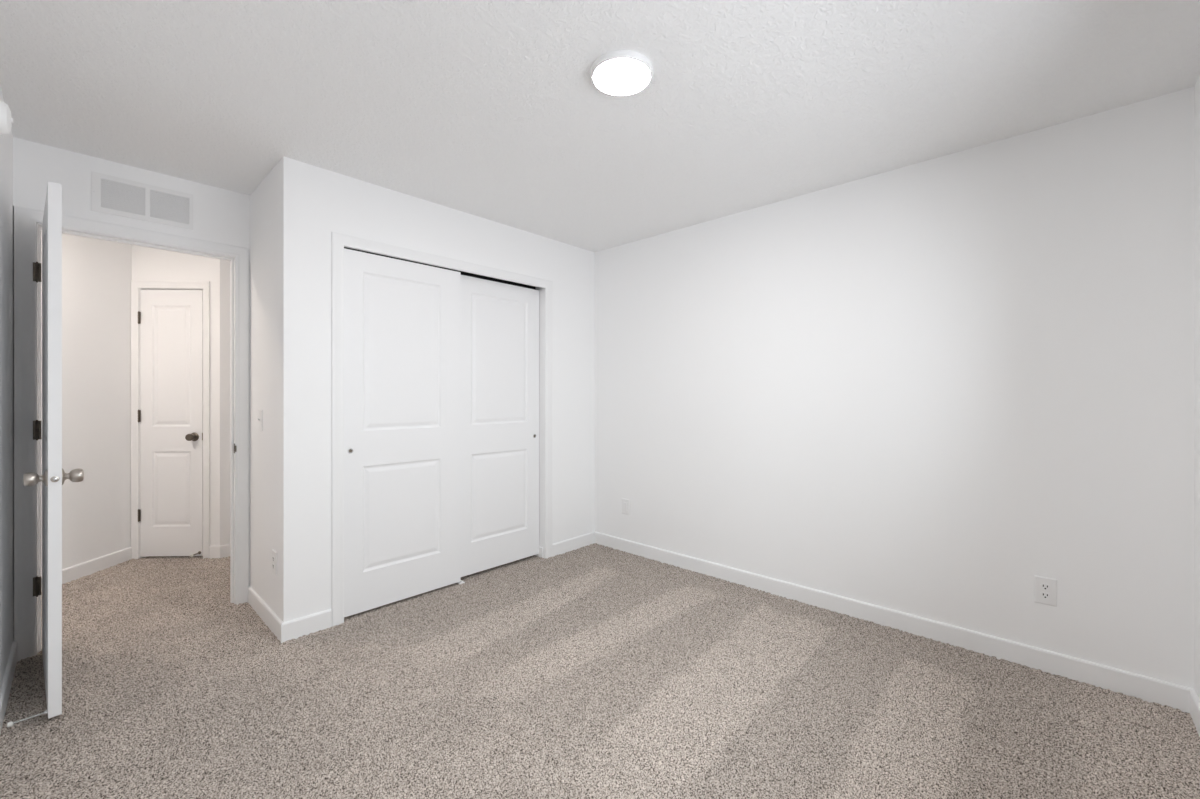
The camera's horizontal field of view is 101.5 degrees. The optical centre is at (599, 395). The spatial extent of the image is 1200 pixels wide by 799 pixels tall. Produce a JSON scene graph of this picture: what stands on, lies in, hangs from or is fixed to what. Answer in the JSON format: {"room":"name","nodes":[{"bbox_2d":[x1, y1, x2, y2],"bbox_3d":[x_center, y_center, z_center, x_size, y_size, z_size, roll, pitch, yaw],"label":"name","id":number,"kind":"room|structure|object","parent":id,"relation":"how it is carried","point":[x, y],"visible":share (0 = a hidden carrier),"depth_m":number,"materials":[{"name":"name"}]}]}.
{"room":"empty bedroom","nodes":[
{"label":"empty bedroom","id":0,"kind":"room"},
{"bbox_2d":[0,87,12,687],"bbox_3d":[-1.293,0.031,0.853,4.049,2.468,0.115,0,0,43],"label":"wall","id":1,"kind":"structure","parent":0,"point":[6,141],"depth_m":2.07,"materials":[{"name":"white paint"}]},
{"bbox_2d":[0,100,12,134],"bbox_3d":[-1.846,-0.853,1.496,0.109,0.109,0.068,0,0,43],"label":"smoke detector","id":2,"kind":"object","parent":1,"relation":"attached to","point":[6,121],"visible":1,"depth_m":1.49,"materials":[{"name":"white plastic"}]},
{"bbox_2d":[0,641,16,734],"bbox_3d":[-1.291,1.204,0.939,3.934,0.123,0.013,0,0,43],"label":"baseboard","id":3,"kind":"structure","parent":1,"relation":"attached to","point":[5,688],"depth_m":2.00,"materials":[{"name":"white wood"}]},
{"bbox_2d":[41,230,131,575],"bbox_3d":[-3.570,0.031,2.683,0.115,2.468,2.250,0,0,-2],"label":"wall","id":4,"kind":"structure","parent":0,"point":[96,274],"depth_m":3.41,"materials":[{"name":"white paint"}]},
{"bbox_2d":[41,547,131,591],"bbox_3d":[-3.507,1.204,2.710,0.013,0.123,2.000,0,0,-2],"label":"baseboard","id":5,"kind":"structure","parent":4,"relation":"attached to","point":[89,567],"depth_m":3.42,"materials":[{"name":"white wood"}]},
{"bbox_2d":[13,137,249,640],"bbox_3d":[-2.077,0.031,3.061,0.115,2.468,4.325,0,0,43],"label":"wall","id":6,"kind":"structure","parent":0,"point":[220,215],"depth_m":2.50,"materials":[{"name":"white paint"}]},
{"bbox_2d":[7,181,83,726],"bbox_3d":[-2.370,0.205,2.090,0.777,2.026,0.196,0,0,40],"label":"door","id":7,"kind":"structure","parent":6,"relation":"in","point":[53,476],"depth_m":1.87,"materials":[{"name":"white wood"}]},
{"bbox_2d":[14,206,248,661],"bbox_3d":[-2.457,0.192,2.647,0.127,2.147,0.904,0,0,43],"label":"door frame","id":8,"kind":"structure","parent":6,"relation":"attached to","point":[25,219],"depth_m":2.36,"materials":[{"name":"white wood"}]},
{"bbox_2d":[91,171,192,229],"bbox_3d":[-2.419,-1.028,2.606,0.009,0.197,0.397,0,0,43],"label":"grille","id":9,"kind":"object","parent":6,"relation":"attached to","point":[112,195],"visible":1,"depth_m":2.59,"materials":[{"name":"white metal"}]},
{"bbox_2d":[132,245,219,545],"bbox_3d":[-3.222,0.031,3.778,0.652,2.468,0.115,0,0,-2],"label":"wall","id":10,"kind":"structure","parent":0,"point":[148,264],"depth_m":3.73,"materials":[{"name":"white paint"}]},
{"bbox_2d":[138,290,202,556],"bbox_3d":[-3.258,0.208,3.698,0.484,2.022,0.115,0,0,-2],"label":"door","id":11,"kind":"structure","parent":10,"relation":"in","point":[170,414],"depth_m":3.72,"materials":[{"name":"white wood"}]},
{"bbox_2d":[131,281,209,558],"bbox_3d":[-3.255,0.199,3.771,0.577,2.132,0.127,0,0,-2],"label":"door frame","id":12,"kind":"structure","parent":10,"relation":"attached to","point":[135,285],"depth_m":3.71,"materials":[{"name":"white wood"}]},
{"bbox_2d":[209,546,219,558],"bbox_3d":[-2.921,1.204,3.723,0.081,0.123,0.013,0,0,-2],"label":"baseboard","id":13,"kind":"structure","parent":10,"relation":"attached to","point":[214,551],"depth_m":3.72,"materials":[{"name":"white wood"}]},
{"bbox_2d":[220,259,229,544],"bbox_3d":[-2.506,0.031,4.229,0.115,2.468,1.258,0,0,43],"label":"wall","id":14,"kind":"structure","parent":0,"point":[224,264],"depth_m":3.75,"materials":[{"name":"white paint"}]},
{"bbox_2d":[220,544,229,557],"bbox_3d":[-2.463,1.204,4.181,0.013,0.123,1.248,0,0,43],"label":"baseboard","id":15,"kind":"structure","parent":14,"relation":"attached to","point":[224,549],"depth_m":3.74,"materials":[{"name":"white wood"}]},
{"bbox_2d":[250,164,276,614],"bbox_3d":[-1.851,0.031,2.787,0.589,2.468,0.115,0,0,43],"label":"wall","id":16,"kind":"structure","parent":0,"point":[263,200],"depth_m":2.72,"materials":[{"name":"white paint"}]},
{"bbox_2d":[258,410,262,430],"bbox_3d":[-1.916,0.139,2.757,0.074,0.118,0.017,0,0,43],"label":"light switch","id":17,"kind":"object","parent":16,"relation":"attached to","point":[260,419],"visible":1,"depth_m":2.75,"materials":[{"name":"white plastic"}]},
{"bbox_2d":[248,586,282,641],"bbox_3d":[-1.848,1.204,2.696,0.717,0.123,0.013,0,0,43],"label":"baseboard","id":18,"kind":"structure","parent":16,"relation":"attached to","point":[257,603],"depth_m":2.65,"materials":[{"name":"white wood"}]},
{"bbox_2d":[272,549,276,575],"bbox_3d":[-1.708,0.875,2.568,0.076,0.121,0.008,0,0,43],"label":"wall outlet","id":19,"kind":"object","parent":16,"relation":"attached to","point":[274,553],"visible":1,"depth_m":2.56,"materials":[{"name":"white plastic"}]},
{"bbox_2d":[277,156,594,622],"bbox_3d":[-0.859,0.031,3.330,0.115,2.468,2.266,0,0,43],"label":"wall","id":20,"kind":"structure","parent":0,"point":[314,202],"depth_m":2.62,"materials":[{"name":"white paint"}]},
{"bbox_2d":[281,609,331,642],"bbox_3d":[-1.516,1.204,2.536,0.013,0.123,0.233,0,0,43],"label":"baseboard","id":21,"kind":"structure","parent":20,"relation":"attached to","point":[296,628],"depth_m":2.53,"materials":[{"name":"white wood"}]},
{"bbox_2d":[344,248,460,616],"bbox_3d":[-1.173,0.205,2.961,0.038,2.027,0.723,0,0,43],"label":"door","id":22,"kind":"structure","parent":20,"relation":"in","point":[402,319],"depth_m":2.92,"materials":[{"name":"white wood"}]},
{"bbox_2d":[344,247,535,289],"bbox_3d":[-0.955,-0.834,3.240,0.099,0.055,1.434,0,0,43],"label":"door track","id":23,"kind":"object","parent":20,"relation":"attached to","point":[462,272],"visible":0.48,"depth_m":3.39,"materials":[{"name":"black metal"}]},
{"bbox_2d":[332,232,552,626],"bbox_3d":[-0.942,0.194,3.233,0.127,2.142,1.564,0,0,43],"label":"door frame","id":24,"kind":"structure","parent":20,"relation":"attached to","point":[339,240],"depth_m":2.89,"materials":[{"name":"white wood"}]},
{"bbox_2d":[461,275,538,576],"bbox_3d":[-0.728,0.203,3.501,0.038,2.017,0.732,0,0,43],"label":"door","id":25,"kind":"structure","parent":20,"relation":"in","point":[500,321],"depth_m":3.48,"materials":[{"name":"white wood"}]},
{"bbox_2d":[553,532,594,556],"bbox_3d":[-0.201,1.204,3.938,0.013,0.123,0.479,0,0,43],"label":"baseboard","id":26,"kind":"structure","parent":20,"relation":"attached to","point":[562,547],"depth_m":3.92,"materials":[{"name":"white wood"}]},
{"bbox_2d":[0,543,1199,798],"bbox_3d":[-1.176,1.237,2.254,5.643,0.010,4.322,0,0,43],"label":"floor","id":27,"kind":"structure","parent":0,"point":[593,671],"depth_m":1.97,"materials":[{"name":"beige carpet"}]},
{"bbox_2d":[0,0,1199,251],"bbox_3d":[-1.385,-1.254,2.446,6.633,0.100,4.575,0,0,43],"label":"ceiling","id":28,"kind":"structure","parent":0,"point":[493,110],"depth_m":1.92,"materials":[{"name":"white paint"}]},
{"bbox_2d":[591,50,652,95],"bbox_3d":[0.081,-1.190,1.820,0.232,0.028,0.232,0,0,43],"label":"light","id":29,"kind":"object","parent":28,"relation":"in","point":[618,72],"visible":1,"depth_m":1.79,"materials":[{"name":"white plastic"}]},
{"bbox_2d":[595,87,1193,688],"bbox_3d":[0.919,0.031,3.296,4.164,2.468,0.115,0,0,43],"label":"wall","id":30,"kind":"structure","parent":0,"point":[931,389],"depth_m":2.45,"materials":[{"name":"white paint"}]},
{"bbox_2d":[622,498,628,514],"bbox_3d":[0.201,0.880,3.884,0.078,0.121,0.008,0,0,43],"label":"wall jack","id":31,"kind":"object","parent":30,"relation":"attached to","point":[625,502],"visible":1,"depth_m":3.88,"materials":[{"name":"white plastic"}]},
{"bbox_2d":[595,532,1192,712],"bbox_3d":[1.132,1.204,3.008,3.230,0.123,0.013,0,0,43],"label":"baseboard","id":32,"kind":"structure","parent":30,"relation":"attached to","point":[1149,689],"depth_m":2.45,"materials":[{"name":"white wood"}]},
{"bbox_2d":[1034,575,1056,606],"bbox_3d":[1.998,0.877,2.199,0.076,0.121,0.008,0,0,43],"label":"wall outlet","id":33,"kind":"object","parent":30,"relation":"attached to","point":[1045,589],"visible":1,"depth_m":2.20,"materials":[{"name":"white plastic"}]},
{"bbox_2d":[1040,592,1050,598],"bbox_3d":[1.998,0.896,2.198,0.034,0.028,0.004,0,0,43],"label":"receptacle","id":34,"kind":"object","parent":33,"relation":"attached to","point":[1043,595],"depth_m":2.20,"materials":[{"name":"white plastic"}]},
{"bbox_2d":[1040,583,1050,590],"bbox_3d":[1.998,0.858,2.198,0.034,0.028,0.004,0,0,43],"label":"receptacle","id":35,"kind":"object","parent":33,"relation":"attached to","point":[1043,586],"depth_m":2.20,"materials":[{"name":"white plastic"}]},
{"bbox_2d":[1194,74,1199,699],"bbox_3d":[1.229,0.031,0.667,0.115,2.468,3.295,0,0,43],"label":"wall","id":36,"kind":"structure","parent":0,"point":[1197,85],"depth_m":1.86,"materials":[{"name":"white paint"}]},
{"bbox_2d":[1190,689,1199,736],"bbox_3d":[1.222,1.204,0.753,0.013,0.123,3.180,0,0,43],"label":"baseboard","id":37,"kind":"structure","parent":36,"relation":"attached to","point":[1194,700],"depth_m":1.84,"materials":[{"name":"white wood"}]}
]}

